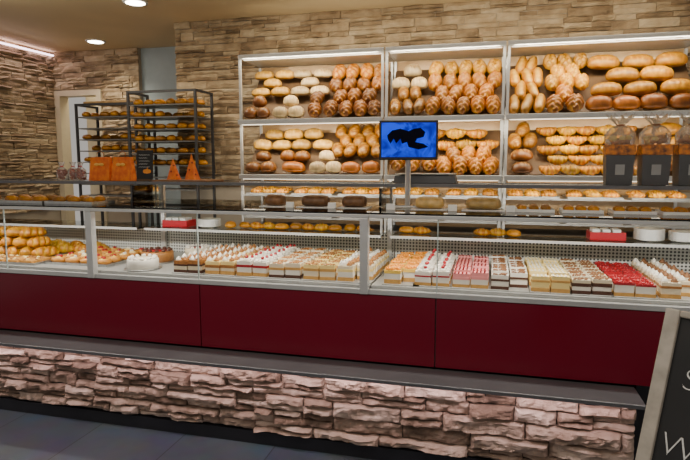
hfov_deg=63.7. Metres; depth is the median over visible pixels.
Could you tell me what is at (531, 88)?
baguette
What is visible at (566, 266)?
cake slice
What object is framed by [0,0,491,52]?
ceiling
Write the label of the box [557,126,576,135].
croissant
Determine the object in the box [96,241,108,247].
croissant
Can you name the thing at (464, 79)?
bread
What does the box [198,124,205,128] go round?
bread roll
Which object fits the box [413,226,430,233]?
croissant
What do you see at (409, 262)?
cake slice
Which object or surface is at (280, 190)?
croissant
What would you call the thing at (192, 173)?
folded napkin
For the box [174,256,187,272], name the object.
cake slice
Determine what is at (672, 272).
cake slice
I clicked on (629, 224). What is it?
baking tray
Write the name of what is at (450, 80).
bread
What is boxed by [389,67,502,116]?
shelf
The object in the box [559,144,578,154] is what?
croissant
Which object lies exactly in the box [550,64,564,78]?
bread
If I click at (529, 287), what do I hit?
cake board
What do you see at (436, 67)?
bread
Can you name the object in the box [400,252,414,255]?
cake slice
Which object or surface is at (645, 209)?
bread roll
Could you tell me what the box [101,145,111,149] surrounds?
bread roll
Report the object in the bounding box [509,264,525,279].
cake slice
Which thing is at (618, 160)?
gift bag
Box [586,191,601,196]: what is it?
croissant
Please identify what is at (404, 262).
cake slice
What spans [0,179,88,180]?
shelf
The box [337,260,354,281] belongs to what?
cake slice
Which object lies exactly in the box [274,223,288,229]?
bread roll
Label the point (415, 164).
bread
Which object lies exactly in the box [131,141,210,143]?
shelf
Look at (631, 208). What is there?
bread roll
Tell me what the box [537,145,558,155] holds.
croissant
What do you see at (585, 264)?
cake slice
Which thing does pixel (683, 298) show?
cake board
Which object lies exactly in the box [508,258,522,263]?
cake slice
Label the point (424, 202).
bread loaf
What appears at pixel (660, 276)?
cake slice
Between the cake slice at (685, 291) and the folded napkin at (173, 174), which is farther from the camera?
the folded napkin at (173, 174)
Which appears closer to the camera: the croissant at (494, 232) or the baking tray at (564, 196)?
the croissant at (494, 232)
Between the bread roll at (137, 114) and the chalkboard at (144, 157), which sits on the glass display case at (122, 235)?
the chalkboard at (144, 157)
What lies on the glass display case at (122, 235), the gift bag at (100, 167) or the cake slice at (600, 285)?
the gift bag at (100, 167)
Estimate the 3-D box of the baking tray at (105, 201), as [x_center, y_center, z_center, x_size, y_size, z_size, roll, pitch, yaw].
[-1.841,-0.197,3.868,0.380,0.016,0.240,2,7,14]
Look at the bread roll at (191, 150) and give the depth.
5.43 m
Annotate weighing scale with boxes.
[393,173,457,183]
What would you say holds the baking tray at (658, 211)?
on the glass display case at (575, 247)
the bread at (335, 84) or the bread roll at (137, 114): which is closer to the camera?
the bread at (335, 84)
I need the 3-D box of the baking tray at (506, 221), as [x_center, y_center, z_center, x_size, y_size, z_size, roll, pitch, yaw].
[1.549,-0.086,4.641,0.403,0.016,0.340,2,7,14]
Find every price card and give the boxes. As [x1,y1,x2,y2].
[286,202,293,207]
[328,202,335,208]
[386,203,394,209]
[448,205,456,210]
[506,206,514,211]
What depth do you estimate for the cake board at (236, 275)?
3.37 m
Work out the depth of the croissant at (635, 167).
4.22 m
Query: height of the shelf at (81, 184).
0.010 m
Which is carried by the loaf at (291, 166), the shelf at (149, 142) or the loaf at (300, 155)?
the loaf at (300, 155)
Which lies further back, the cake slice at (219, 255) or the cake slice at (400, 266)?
the cake slice at (219, 255)
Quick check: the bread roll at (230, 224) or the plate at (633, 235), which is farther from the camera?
the bread roll at (230, 224)
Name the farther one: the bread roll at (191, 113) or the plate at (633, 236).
the bread roll at (191, 113)
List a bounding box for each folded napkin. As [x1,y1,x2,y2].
[167,159,180,179]
[185,154,199,179]
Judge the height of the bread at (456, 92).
0.156 m
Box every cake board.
[171,272,204,274]
[203,274,236,276]
[235,275,268,277]
[267,277,302,279]
[301,276,337,281]
[335,264,388,283]
[382,281,416,286]
[413,279,452,287]
[450,268,489,290]
[490,268,529,292]
[527,281,571,294]
[570,291,613,296]
[612,294,657,299]
[656,295,689,301]
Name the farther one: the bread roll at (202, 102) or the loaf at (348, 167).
the bread roll at (202, 102)
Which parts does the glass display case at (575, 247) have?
trim, rail, glass, rail, rail, panel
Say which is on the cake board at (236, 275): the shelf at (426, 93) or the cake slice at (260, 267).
the cake slice at (260, 267)
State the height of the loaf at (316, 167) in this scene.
0.102 m
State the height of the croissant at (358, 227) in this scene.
0.050 m
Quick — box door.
[85,97,100,220]
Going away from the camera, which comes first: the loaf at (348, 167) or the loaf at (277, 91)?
the loaf at (348, 167)
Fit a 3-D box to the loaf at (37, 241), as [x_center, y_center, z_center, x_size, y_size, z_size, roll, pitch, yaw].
[-2.268,0.086,4.126,0.101,0.081,0.190,3,7,25]
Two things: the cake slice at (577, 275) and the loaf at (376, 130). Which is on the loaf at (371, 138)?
the loaf at (376, 130)
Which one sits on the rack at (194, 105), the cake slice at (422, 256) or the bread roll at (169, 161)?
the bread roll at (169, 161)
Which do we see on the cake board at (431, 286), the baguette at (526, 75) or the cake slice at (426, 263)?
the cake slice at (426, 263)
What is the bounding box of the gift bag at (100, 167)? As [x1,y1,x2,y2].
[89,151,112,180]
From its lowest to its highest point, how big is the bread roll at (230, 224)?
0.052 m
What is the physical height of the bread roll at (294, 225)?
0.047 m
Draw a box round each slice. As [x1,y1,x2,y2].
[4,254,20,257]
[4,257,25,261]
[16,255,35,258]
[19,258,40,262]
[30,256,50,260]
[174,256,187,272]
[181,253,191,259]
[188,255,204,272]
[195,254,207,269]
[200,252,213,257]
[205,256,220,273]
[216,247,228,253]
[217,252,228,257]
[220,256,236,274]
[227,255,239,260]
[233,247,245,253]
[236,255,253,275]
[246,248,257,254]
[248,253,260,258]
[252,256,269,276]
[258,248,270,255]
[260,255,273,262]
[264,253,277,260]
[269,262,285,277]
[272,249,285,256]
[274,260,289,262]
[277,248,289,254]
[278,256,293,260]
[281,245,293,252]
[284,244,296,251]
[285,261,302,278]
[286,254,300,256]
[290,251,304,254]
[290,260,305,275]
[293,257,308,262]
[297,248,311,251]
[301,254,315,259]
[303,262,320,279]
[305,252,319,256]
[307,260,322,263]
[311,248,325,253]
[315,257,329,261]
[319,263,336,280]
[321,253,335,257]
[327,261,340,275]
[336,255,350,257]
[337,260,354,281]
[342,251,354,253]
[343,259,356,278]
[345,257,358,264]
[357,261,373,279]
[369,252,382,270]
[369,255,380,272]
[369,256,378,274]
[370,259,375,277]
[372,251,384,268]
[374,250,386,266]
[376,249,388,264]
[384,266,401,283]
[387,265,402,280]
[389,263,403,276]
[390,260,406,265]
[393,258,407,263]
[397,254,410,258]
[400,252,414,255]
[403,265,417,281]
[407,261,420,264]
[409,258,422,260]
[412,255,424,258]
[414,266,432,285]
[415,251,426,254]
[417,262,432,280]
[419,258,434,268]
[424,254,436,263]
[425,250,438,257]
[432,265,449,286]
[435,261,450,278]
[435,263,450,283]
[438,258,452,278]
[439,254,453,271]
[441,251,455,263]
[452,271,469,287]
[454,267,470,275]
[455,264,470,266]
[455,266,470,282]
[456,262,471,268]
[458,254,472,260]
[470,270,487,288]
[472,260,487,267]
[472,268,487,270]
[473,256,488,260]
[473,264,488,270]
[491,254,505,257]
[491,259,506,263]
[491,261,506,269]
[491,266,507,272]
[491,268,508,276]
[491,273,508,289]
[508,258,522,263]
[508,261,523,266]
[508,262,524,268]
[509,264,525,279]
[509,268,526,281]
[509,271,527,287]
[524,257,539,263]
[525,259,541,265]
[526,262,543,267]
[527,264,543,280]
[528,266,545,282]
[529,269,546,285]
[531,274,549,291]
[542,259,557,262]
[543,261,558,266]
[545,263,561,266]
[546,267,563,272]
[547,268,565,274]
[549,271,567,287]
[550,274,569,292]
[559,258,574,264]
[562,262,578,265]
[562,265,579,269]
[565,267,582,270]
[567,271,586,275]
[570,273,588,289]
[570,277,590,294]
[576,260,590,263]
[579,263,596,267]
[580,266,598,269]
[583,269,600,271]
[585,271,600,274]
[588,273,606,276]
[589,275,605,279]
[591,277,611,295]
[593,261,610,264]
[596,263,612,266]
[600,267,618,272]
[602,269,621,273]
[607,274,626,278]
[610,277,631,291]
[611,262,627,264]
[612,280,634,296]
[613,264,630,266]
[616,266,633,269]
[619,268,636,271]
[621,270,641,274]
[624,274,643,276]
[628,276,647,279]
[631,258,646,266]
[631,279,652,282]
[633,261,648,269]
[634,282,656,297]
[637,262,652,271]
[640,264,656,274]
[643,266,660,277]
[647,268,664,279]
[649,258,664,264]
[650,270,668,283]
[654,261,668,266]
[655,273,673,294]
[657,276,681,298]
[660,264,676,270]
[669,270,684,275]
[673,271,689,279]
[678,275,689,296]
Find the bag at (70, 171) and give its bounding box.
[67,162,76,179]
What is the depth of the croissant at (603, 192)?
4.47 m
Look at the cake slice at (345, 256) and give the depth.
3.60 m
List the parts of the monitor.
casing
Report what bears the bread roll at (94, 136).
on the rack at (86, 105)
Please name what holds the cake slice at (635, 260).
on the cake board at (683, 298)
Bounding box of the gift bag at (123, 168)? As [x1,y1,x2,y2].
[111,151,136,180]
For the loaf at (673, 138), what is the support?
on the display rack at (583, 117)
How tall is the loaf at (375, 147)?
0.136 m
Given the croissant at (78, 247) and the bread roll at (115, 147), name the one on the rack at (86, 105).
the bread roll at (115, 147)
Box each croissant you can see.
[51,239,69,245]
[55,242,73,252]
[70,240,85,245]
[73,243,85,251]
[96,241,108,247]
[250,188,262,192]
[250,222,263,228]
[262,188,275,192]
[263,221,275,228]
[276,188,288,192]
[281,187,292,190]
[294,188,307,192]
[302,223,314,229]
[308,188,320,193]
[314,223,328,230]
[321,189,334,193]
[325,187,337,191]
[342,189,354,193]
[355,189,367,193]
[356,225,373,231]
[358,187,370,191]
[368,189,378,193]
[393,190,404,194]
[410,189,421,194]
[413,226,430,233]
[424,190,438,194]
[425,188,438,191]
[438,129,445,138]
[438,141,454,150]
[445,128,465,138]
[446,190,460,194]
[447,188,461,192]
[455,139,476,150]
[463,190,477,195]
[464,188,478,191]
[466,129,486,138]
[473,228,489,235]
[477,140,498,149]
[482,191,497,195]
[490,228,506,235]
[507,189,522,192]
[508,191,522,195]
[524,189,538,192]
[524,191,539,196]
[536,127,556,135]
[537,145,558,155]
[539,165,559,175]
[541,189,555,193]
[541,191,556,196]
[546,135,566,144]
[547,155,567,164]
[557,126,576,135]
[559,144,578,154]
[560,164,580,175]
[566,136,586,144]
[566,190,581,193]
[566,192,581,196]
[568,155,589,164]
[575,126,595,135]
[578,145,598,154]
[580,165,601,175]
[583,189,597,194]
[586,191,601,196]
[587,135,607,144]
[590,155,602,164]
[595,124,616,134]
[600,190,616,194]
[602,192,619,197]
[616,125,636,134]
[626,190,642,195]
[628,192,645,197]
[633,166,636,175]
[645,190,661,195]
[648,192,665,197]
[664,191,679,195]
[668,193,686,198]
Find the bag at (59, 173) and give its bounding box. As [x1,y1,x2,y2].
[56,162,67,179]
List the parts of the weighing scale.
platter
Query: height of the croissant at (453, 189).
0.052 m
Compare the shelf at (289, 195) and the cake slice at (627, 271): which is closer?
the cake slice at (627, 271)
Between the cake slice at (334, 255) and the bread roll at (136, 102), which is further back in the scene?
the bread roll at (136, 102)
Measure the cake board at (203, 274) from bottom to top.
0.005 m
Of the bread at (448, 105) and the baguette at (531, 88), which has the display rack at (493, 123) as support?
the bread at (448, 105)
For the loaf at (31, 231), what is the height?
0.081 m
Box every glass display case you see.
[0,179,169,277]
[91,181,393,293]
[369,182,689,311]
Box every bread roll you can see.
[5,195,18,200]
[19,195,31,200]
[32,196,47,200]
[46,195,56,200]
[52,196,65,201]
[67,196,80,201]
[82,111,90,116]
[82,134,92,138]
[83,196,94,201]
[92,135,100,138]
[92,145,100,150]
[94,195,105,200]
[99,111,110,115]
[101,134,110,138]
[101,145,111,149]
[110,111,119,115]
[111,135,118,138]
[112,145,120,149]
[120,111,126,115]
[121,133,127,138]
[132,112,144,116]
[133,99,142,104]
[133,124,144,128]
[135,135,144,140]
[144,100,153,104]
[144,112,154,116]
[144,136,155,140]
[145,123,154,128]
[145,148,156,152]
[154,99,165,103]
[155,111,164,116]
[155,124,165,128]
[155,136,166,140]
[156,147,166,152]
[157,160,166,164]
[166,98,175,103]
[166,123,176,128]
[167,135,176,140]
[167,159,177,164]
[168,148,176,152]
[172,113,183,115]
[176,99,186,103]
[176,135,183,140]
[177,122,187,127]
[178,147,188,152]
[179,159,188,164]
[187,98,198,102]
[187,148,194,152]
[188,110,197,115]
[188,123,198,127]
[188,135,199,140]
[197,100,204,104]
[197,111,204,116]
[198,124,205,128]
[198,147,205,152]
[199,160,207,164]
[225,221,235,227]
[239,222,249,227]
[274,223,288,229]
[290,223,301,228]
[328,224,341,230]
[344,224,355,230]
[399,226,412,232]
[506,229,520,236]
[517,205,526,208]
[529,205,538,209]
[542,205,550,209]
[564,206,573,209]
[577,206,586,209]
[589,206,598,210]
[615,206,624,210]
[628,207,637,210]
[641,207,651,211]
[664,207,674,211]
[677,208,687,211]
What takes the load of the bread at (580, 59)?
on the bread at (572, 69)
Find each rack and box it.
[74,102,159,225]
[126,88,215,222]
[238,47,393,229]
[384,41,505,257]
[501,31,689,237]
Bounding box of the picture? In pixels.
[387,128,427,148]
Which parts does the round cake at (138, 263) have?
cake plate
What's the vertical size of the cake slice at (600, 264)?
0.078 m
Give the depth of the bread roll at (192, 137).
5.27 m
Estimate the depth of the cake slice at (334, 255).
3.63 m
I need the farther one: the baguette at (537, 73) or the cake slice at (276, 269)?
the baguette at (537, 73)
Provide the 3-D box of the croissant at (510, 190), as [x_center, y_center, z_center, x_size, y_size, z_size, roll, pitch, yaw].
[1.423,-0.319,4.670,0.125,0.052,0.075,3,7,24]
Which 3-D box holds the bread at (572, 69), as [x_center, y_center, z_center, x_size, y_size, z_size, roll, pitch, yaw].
[1.833,-1.276,4.479,0.111,0.148,0.149,0,7,1]
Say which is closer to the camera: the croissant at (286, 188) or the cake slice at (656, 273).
the cake slice at (656, 273)
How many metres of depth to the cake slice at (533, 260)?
3.45 m
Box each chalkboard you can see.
[136,150,152,180]
[635,308,689,459]
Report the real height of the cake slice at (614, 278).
0.080 m
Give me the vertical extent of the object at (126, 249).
0.053 m
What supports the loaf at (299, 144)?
on the display rack at (328, 125)
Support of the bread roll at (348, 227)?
on the glass display case at (180, 237)
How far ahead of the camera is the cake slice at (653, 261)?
3.34 m
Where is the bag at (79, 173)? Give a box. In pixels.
[75,162,86,180]
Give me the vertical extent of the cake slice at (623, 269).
0.077 m
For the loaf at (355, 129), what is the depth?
4.99 m
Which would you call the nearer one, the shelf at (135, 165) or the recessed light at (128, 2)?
the recessed light at (128, 2)
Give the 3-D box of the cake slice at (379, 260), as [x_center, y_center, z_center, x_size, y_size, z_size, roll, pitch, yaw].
[0.175,0.209,3.505,0.094,0.112,0.052,2,7,15]
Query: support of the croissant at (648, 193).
on the baking tray at (626, 197)
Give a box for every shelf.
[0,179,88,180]
[0,219,161,228]
[77,116,132,119]
[78,127,145,130]
[78,139,134,141]
[79,150,134,151]
[81,184,129,184]
[85,193,130,196]
[129,103,209,108]
[129,116,210,120]
[130,128,210,131]
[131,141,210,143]
[131,153,211,154]
[135,165,211,165]
[148,225,388,236]
[153,176,211,177]
[159,188,212,190]
[214,181,391,183]
[244,194,378,197]
[244,215,383,220]
[247,71,390,119]
[247,132,384,174]
[387,219,497,223]
[388,183,677,185]
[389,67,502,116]
[389,130,500,174]
[391,230,689,244]
[393,195,498,198]
[505,221,689,228]
[506,128,682,175]
[506,196,689,201]
[509,60,689,113]
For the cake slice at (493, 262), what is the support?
on the cake board at (511, 289)
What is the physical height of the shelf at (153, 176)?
0.010 m
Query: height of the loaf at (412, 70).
0.114 m
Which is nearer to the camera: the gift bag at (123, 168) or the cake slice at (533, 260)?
the cake slice at (533, 260)
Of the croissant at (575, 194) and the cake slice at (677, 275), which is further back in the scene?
the croissant at (575, 194)
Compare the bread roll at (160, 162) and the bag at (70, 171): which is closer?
the bag at (70, 171)
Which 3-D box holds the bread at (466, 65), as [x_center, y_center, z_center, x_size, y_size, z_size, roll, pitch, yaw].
[1.027,-1.376,4.734,0.120,0.154,0.146,5,8,36]
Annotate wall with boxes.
[0,39,60,226]
[52,48,147,222]
[141,46,180,222]
[174,0,689,229]
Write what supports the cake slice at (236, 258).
on the cake board at (203, 274)
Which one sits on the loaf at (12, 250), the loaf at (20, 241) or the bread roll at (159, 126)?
the loaf at (20, 241)
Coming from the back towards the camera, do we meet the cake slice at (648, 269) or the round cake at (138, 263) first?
the round cake at (138, 263)
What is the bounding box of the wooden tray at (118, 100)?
[83,100,132,106]
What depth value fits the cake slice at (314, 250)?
3.79 m
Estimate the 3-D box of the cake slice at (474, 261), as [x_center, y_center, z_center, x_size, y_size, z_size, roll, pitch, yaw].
[0.832,0.234,3.413,0.094,0.085,0.052,2,7,16]
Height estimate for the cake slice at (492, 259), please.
0.091 m
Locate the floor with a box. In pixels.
[0,409,373,459]
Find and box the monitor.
[379,120,437,207]
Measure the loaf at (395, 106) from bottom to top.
0.140 m
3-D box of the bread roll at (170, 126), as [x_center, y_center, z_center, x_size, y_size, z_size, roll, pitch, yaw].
[-1.667,-0.998,5.340,0.110,0.054,0.077,0,7,0]
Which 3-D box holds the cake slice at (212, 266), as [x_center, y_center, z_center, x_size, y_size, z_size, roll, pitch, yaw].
[-0.818,0.217,3.465,0.094,0.106,0.052,1,7,13]
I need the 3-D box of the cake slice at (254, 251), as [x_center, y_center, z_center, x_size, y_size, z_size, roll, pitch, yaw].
[-0.631,0.178,3.785,0.094,0.109,0.052,2,7,13]
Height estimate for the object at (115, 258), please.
0.053 m
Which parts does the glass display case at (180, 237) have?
rail, trim, glass, rail, panel, rail, post, post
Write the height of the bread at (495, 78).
0.158 m
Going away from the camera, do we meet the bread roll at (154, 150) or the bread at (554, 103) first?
the bread at (554, 103)
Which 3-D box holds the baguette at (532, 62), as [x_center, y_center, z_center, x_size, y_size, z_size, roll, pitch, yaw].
[1.547,-1.371,4.615,0.087,0.162,0.181,4,8,32]
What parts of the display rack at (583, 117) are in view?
panel, rail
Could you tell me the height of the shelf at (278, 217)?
0.015 m
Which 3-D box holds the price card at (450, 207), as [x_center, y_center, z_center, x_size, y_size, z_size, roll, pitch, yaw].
[0.618,-0.128,3.196,0.050,0.035,0.024,2,7,14]
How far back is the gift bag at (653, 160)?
3.21 m
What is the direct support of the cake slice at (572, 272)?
on the cake board at (570, 291)
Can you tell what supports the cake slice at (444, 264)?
on the cake board at (431, 286)
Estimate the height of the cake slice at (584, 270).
0.080 m
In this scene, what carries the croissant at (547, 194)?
on the baking tray at (507, 196)
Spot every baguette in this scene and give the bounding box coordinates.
[509,94,519,113]
[510,69,519,86]
[515,56,527,74]
[515,80,525,100]
[520,93,533,113]
[521,68,532,84]
[525,56,537,72]
[526,82,538,99]
[532,67,542,87]
[533,93,545,112]
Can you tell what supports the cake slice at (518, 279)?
on the cake board at (511, 289)
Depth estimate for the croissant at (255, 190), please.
5.10 m
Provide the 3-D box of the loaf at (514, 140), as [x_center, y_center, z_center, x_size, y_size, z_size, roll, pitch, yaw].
[1.410,-0.737,4.616,0.112,0.141,0.136,0,7,-2]
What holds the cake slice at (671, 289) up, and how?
on the cake board at (683, 298)
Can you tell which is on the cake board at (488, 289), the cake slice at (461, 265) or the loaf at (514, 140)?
the cake slice at (461, 265)
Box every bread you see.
[308,102,321,117]
[310,90,324,103]
[323,100,338,116]
[329,77,342,92]
[332,64,346,78]
[334,89,347,103]
[338,100,352,116]
[343,76,356,91]
[346,63,359,78]
[347,88,361,103]
[353,99,367,116]
[357,76,370,91]
[360,63,373,79]
[362,88,376,102]
[367,100,380,114]
[371,75,384,90]
[373,63,384,76]
[389,160,404,170]
[411,160,420,170]
[421,160,436,170]
[425,96,440,114]
[428,73,442,90]
[429,61,443,75]
[435,85,448,100]
[436,156,451,172]
[440,96,455,114]
[443,73,457,89]
[444,61,458,74]
[446,146,460,162]
[448,84,463,101]
[452,156,467,174]
[456,96,470,113]
[457,71,471,87]
[458,60,472,74]
[461,146,475,162]
[463,83,478,100]
[468,156,482,174]
[470,95,485,113]
[472,71,486,89]
[473,59,486,73]
[475,145,490,162]
[478,83,493,101]
[482,156,498,174]
[485,95,500,113]
[487,58,501,73]
[487,71,501,88]
[543,54,556,69]
[545,74,558,90]
[545,94,563,112]
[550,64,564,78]
[555,84,572,101]
[557,53,571,68]
[559,73,573,88]
[565,63,579,79]
[565,93,583,111]
[573,52,587,68]
[574,73,588,89]
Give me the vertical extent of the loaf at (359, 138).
0.138 m
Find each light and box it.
[0,42,53,55]
[85,39,105,43]
[122,0,147,5]
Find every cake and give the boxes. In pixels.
[124,254,161,271]
[141,246,175,263]
[185,244,209,256]
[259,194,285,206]
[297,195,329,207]
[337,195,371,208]
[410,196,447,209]
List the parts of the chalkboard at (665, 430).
frame rail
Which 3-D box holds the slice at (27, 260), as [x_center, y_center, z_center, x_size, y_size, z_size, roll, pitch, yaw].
[-2.172,0.212,3.835,0.111,0.030,0.087,2,7,18]
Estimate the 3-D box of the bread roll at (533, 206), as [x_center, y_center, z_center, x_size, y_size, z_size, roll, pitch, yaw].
[1.068,-0.125,3.139,0.051,0.033,0.048,1,7,6]
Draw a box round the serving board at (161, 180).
[152,179,223,181]
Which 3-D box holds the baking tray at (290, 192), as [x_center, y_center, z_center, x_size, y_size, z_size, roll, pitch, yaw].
[-0.679,-0.347,5.190,0.374,0.016,0.340,2,7,14]
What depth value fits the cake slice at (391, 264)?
3.30 m
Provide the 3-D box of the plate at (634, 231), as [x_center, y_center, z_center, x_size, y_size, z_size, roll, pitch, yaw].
[1.829,0.017,3.342,0.170,0.013,0.170,2,7,14]
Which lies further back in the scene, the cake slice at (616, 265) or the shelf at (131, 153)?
the shelf at (131, 153)
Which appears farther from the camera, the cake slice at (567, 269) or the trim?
the trim
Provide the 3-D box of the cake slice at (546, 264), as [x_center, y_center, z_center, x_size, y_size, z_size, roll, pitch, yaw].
[1.236,0.247,3.303,0.094,0.085,0.052,2,7,17]
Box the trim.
[54,89,107,220]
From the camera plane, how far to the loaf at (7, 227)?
4.15 m
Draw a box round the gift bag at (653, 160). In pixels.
[637,113,673,184]
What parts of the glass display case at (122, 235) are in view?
trim, rail, rail, glass, post, panel, post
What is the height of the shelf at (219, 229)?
0.010 m
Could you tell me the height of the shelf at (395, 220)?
0.015 m
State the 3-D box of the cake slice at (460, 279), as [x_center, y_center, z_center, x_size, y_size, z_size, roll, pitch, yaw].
[0.647,0.275,3.090,0.094,0.079,0.052,2,7,15]
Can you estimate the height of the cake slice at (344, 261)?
0.112 m
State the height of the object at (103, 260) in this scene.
0.053 m
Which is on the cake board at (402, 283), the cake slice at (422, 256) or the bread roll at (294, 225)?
the cake slice at (422, 256)
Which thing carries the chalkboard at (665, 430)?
on the floor
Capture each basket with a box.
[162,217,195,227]
[586,227,625,240]
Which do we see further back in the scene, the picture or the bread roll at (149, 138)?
the bread roll at (149, 138)
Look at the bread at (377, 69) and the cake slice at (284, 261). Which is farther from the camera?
the bread at (377, 69)
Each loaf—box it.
[0,225,15,236]
[0,236,16,245]
[0,246,13,254]
[6,226,27,236]
[7,246,23,254]
[12,236,33,246]
[19,226,46,236]
[19,246,39,255]
[27,236,51,246]
[31,246,59,256]
[244,107,256,118]
[245,162,260,172]
[252,88,270,96]
[253,95,266,107]
[254,139,272,150]
[255,71,273,79]
[256,151,271,160]
[257,107,269,117]
[260,161,276,172]
[264,78,281,87]
[265,129,283,139]
[271,87,289,96]
[272,106,287,117]
[272,140,291,150]
[275,70,293,78]
[280,150,294,161]
[282,161,304,172]
[283,95,298,106]
[284,128,303,139]
[288,106,304,117]
[291,86,309,95]
[292,139,310,149]
[293,69,311,78]
[294,151,310,160]
[301,77,318,86]
[304,128,323,139]
[309,161,325,172]
[310,86,329,94]
[313,139,333,149]
[314,68,332,77]
[319,150,334,160]
[325,161,341,172]
[332,142,343,157]
[335,124,347,138]
[340,133,351,147]
[341,161,360,172]
[343,143,356,157]
[348,123,360,138]
[353,133,365,148]
[357,142,369,157]
[362,124,373,136]
[362,161,379,172]
[366,132,378,147]
[371,142,378,157]
[374,123,378,137]
[389,99,400,114]
[392,77,409,89]
[398,86,409,101]
[402,99,413,114]
[404,64,421,77]
[410,86,420,101]
[411,77,427,89]
[413,98,425,113]
[461,197,504,211]
[508,133,521,149]
[510,149,532,160]
[511,161,531,173]
[515,122,529,137]
[522,132,536,148]
[585,95,612,110]
[587,54,619,69]
[590,82,621,96]
[605,67,639,81]
[612,95,639,109]
[622,54,653,68]
[623,81,656,95]
[640,65,673,80]
[640,93,667,109]
[642,122,683,136]
[655,52,687,66]
[655,136,675,144]
[660,79,689,94]
[669,93,689,108]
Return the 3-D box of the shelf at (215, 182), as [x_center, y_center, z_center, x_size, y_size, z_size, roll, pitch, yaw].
[-0.573,-0.333,3.897,1.785,0.008,0.318,2,7,14]
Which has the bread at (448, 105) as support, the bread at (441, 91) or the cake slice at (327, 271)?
the bread at (441, 91)
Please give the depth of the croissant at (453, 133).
4.75 m
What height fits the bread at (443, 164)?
0.163 m
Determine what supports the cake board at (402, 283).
on the glass display case at (575, 247)
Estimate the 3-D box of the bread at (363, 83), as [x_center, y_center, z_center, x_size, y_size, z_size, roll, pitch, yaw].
[0.168,-1.281,4.878,0.138,0.140,0.141,4,8,29]
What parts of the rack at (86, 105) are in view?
frame, frame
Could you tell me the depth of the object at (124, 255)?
3.96 m
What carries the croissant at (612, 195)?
on the baking tray at (564, 196)
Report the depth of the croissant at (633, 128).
4.43 m
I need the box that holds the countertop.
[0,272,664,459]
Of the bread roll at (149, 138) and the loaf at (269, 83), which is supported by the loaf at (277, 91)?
the loaf at (269, 83)
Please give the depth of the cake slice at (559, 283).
2.93 m
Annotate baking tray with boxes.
[0,200,51,202]
[0,260,49,265]
[44,200,114,203]
[45,255,140,266]
[246,191,294,194]
[291,192,340,195]
[338,193,378,195]
[393,193,440,196]
[445,193,496,197]
[445,220,496,221]
[506,194,559,198]
[506,221,554,222]
[515,207,554,212]
[559,208,603,213]
[562,195,623,199]
[567,223,621,224]
[608,209,656,214]
[622,195,689,200]
[629,224,688,226]
[655,210,689,215]
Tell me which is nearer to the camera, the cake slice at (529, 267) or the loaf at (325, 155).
the cake slice at (529, 267)
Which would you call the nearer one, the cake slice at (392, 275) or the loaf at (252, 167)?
the cake slice at (392, 275)
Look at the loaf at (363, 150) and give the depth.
4.84 m
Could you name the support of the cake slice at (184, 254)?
on the cake board at (171, 272)
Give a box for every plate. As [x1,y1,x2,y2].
[198,218,220,220]
[633,232,664,235]
[633,233,664,236]
[633,234,664,237]
[633,235,664,238]
[633,236,664,239]
[633,237,664,241]
[634,227,665,230]
[634,228,665,231]
[634,230,664,232]
[634,231,664,234]
[668,238,689,242]
[669,230,689,233]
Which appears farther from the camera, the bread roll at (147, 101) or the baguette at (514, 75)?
the bread roll at (147, 101)
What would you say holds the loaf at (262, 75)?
on the loaf at (269, 83)
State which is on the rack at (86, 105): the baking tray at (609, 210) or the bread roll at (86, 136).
the bread roll at (86, 136)
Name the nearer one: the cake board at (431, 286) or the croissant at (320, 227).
the cake board at (431, 286)
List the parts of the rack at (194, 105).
frame, frame, frame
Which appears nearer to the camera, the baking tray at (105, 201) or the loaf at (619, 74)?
the baking tray at (105, 201)
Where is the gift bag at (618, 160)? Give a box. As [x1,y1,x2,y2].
[603,113,636,184]
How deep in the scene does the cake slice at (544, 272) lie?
3.10 m
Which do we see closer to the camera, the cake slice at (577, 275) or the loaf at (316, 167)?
the cake slice at (577, 275)
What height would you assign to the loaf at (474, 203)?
0.076 m
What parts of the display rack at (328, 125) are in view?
rail, panel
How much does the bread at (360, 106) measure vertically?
0.150 m
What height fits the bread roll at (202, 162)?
0.052 m
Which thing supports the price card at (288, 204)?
on the glass display case at (180, 237)
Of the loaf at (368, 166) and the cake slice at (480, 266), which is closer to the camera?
the cake slice at (480, 266)
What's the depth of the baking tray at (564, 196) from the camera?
4.35 m
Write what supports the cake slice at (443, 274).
on the cake board at (431, 286)
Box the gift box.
[672,114,689,185]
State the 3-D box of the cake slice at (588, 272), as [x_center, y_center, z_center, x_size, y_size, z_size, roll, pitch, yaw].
[1.396,0.272,3.114,0.094,0.079,0.052,2,7,17]
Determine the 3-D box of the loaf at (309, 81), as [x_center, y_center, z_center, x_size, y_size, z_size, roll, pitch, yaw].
[-0.317,-1.341,5.033,0.176,0.088,0.118,3,7,21]
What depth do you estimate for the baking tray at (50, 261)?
3.79 m
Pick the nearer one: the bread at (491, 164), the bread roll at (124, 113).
the bread at (491, 164)
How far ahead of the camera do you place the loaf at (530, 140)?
4.54 m
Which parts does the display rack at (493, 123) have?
rail, panel, panel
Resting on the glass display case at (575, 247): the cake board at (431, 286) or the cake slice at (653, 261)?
the cake board at (431, 286)

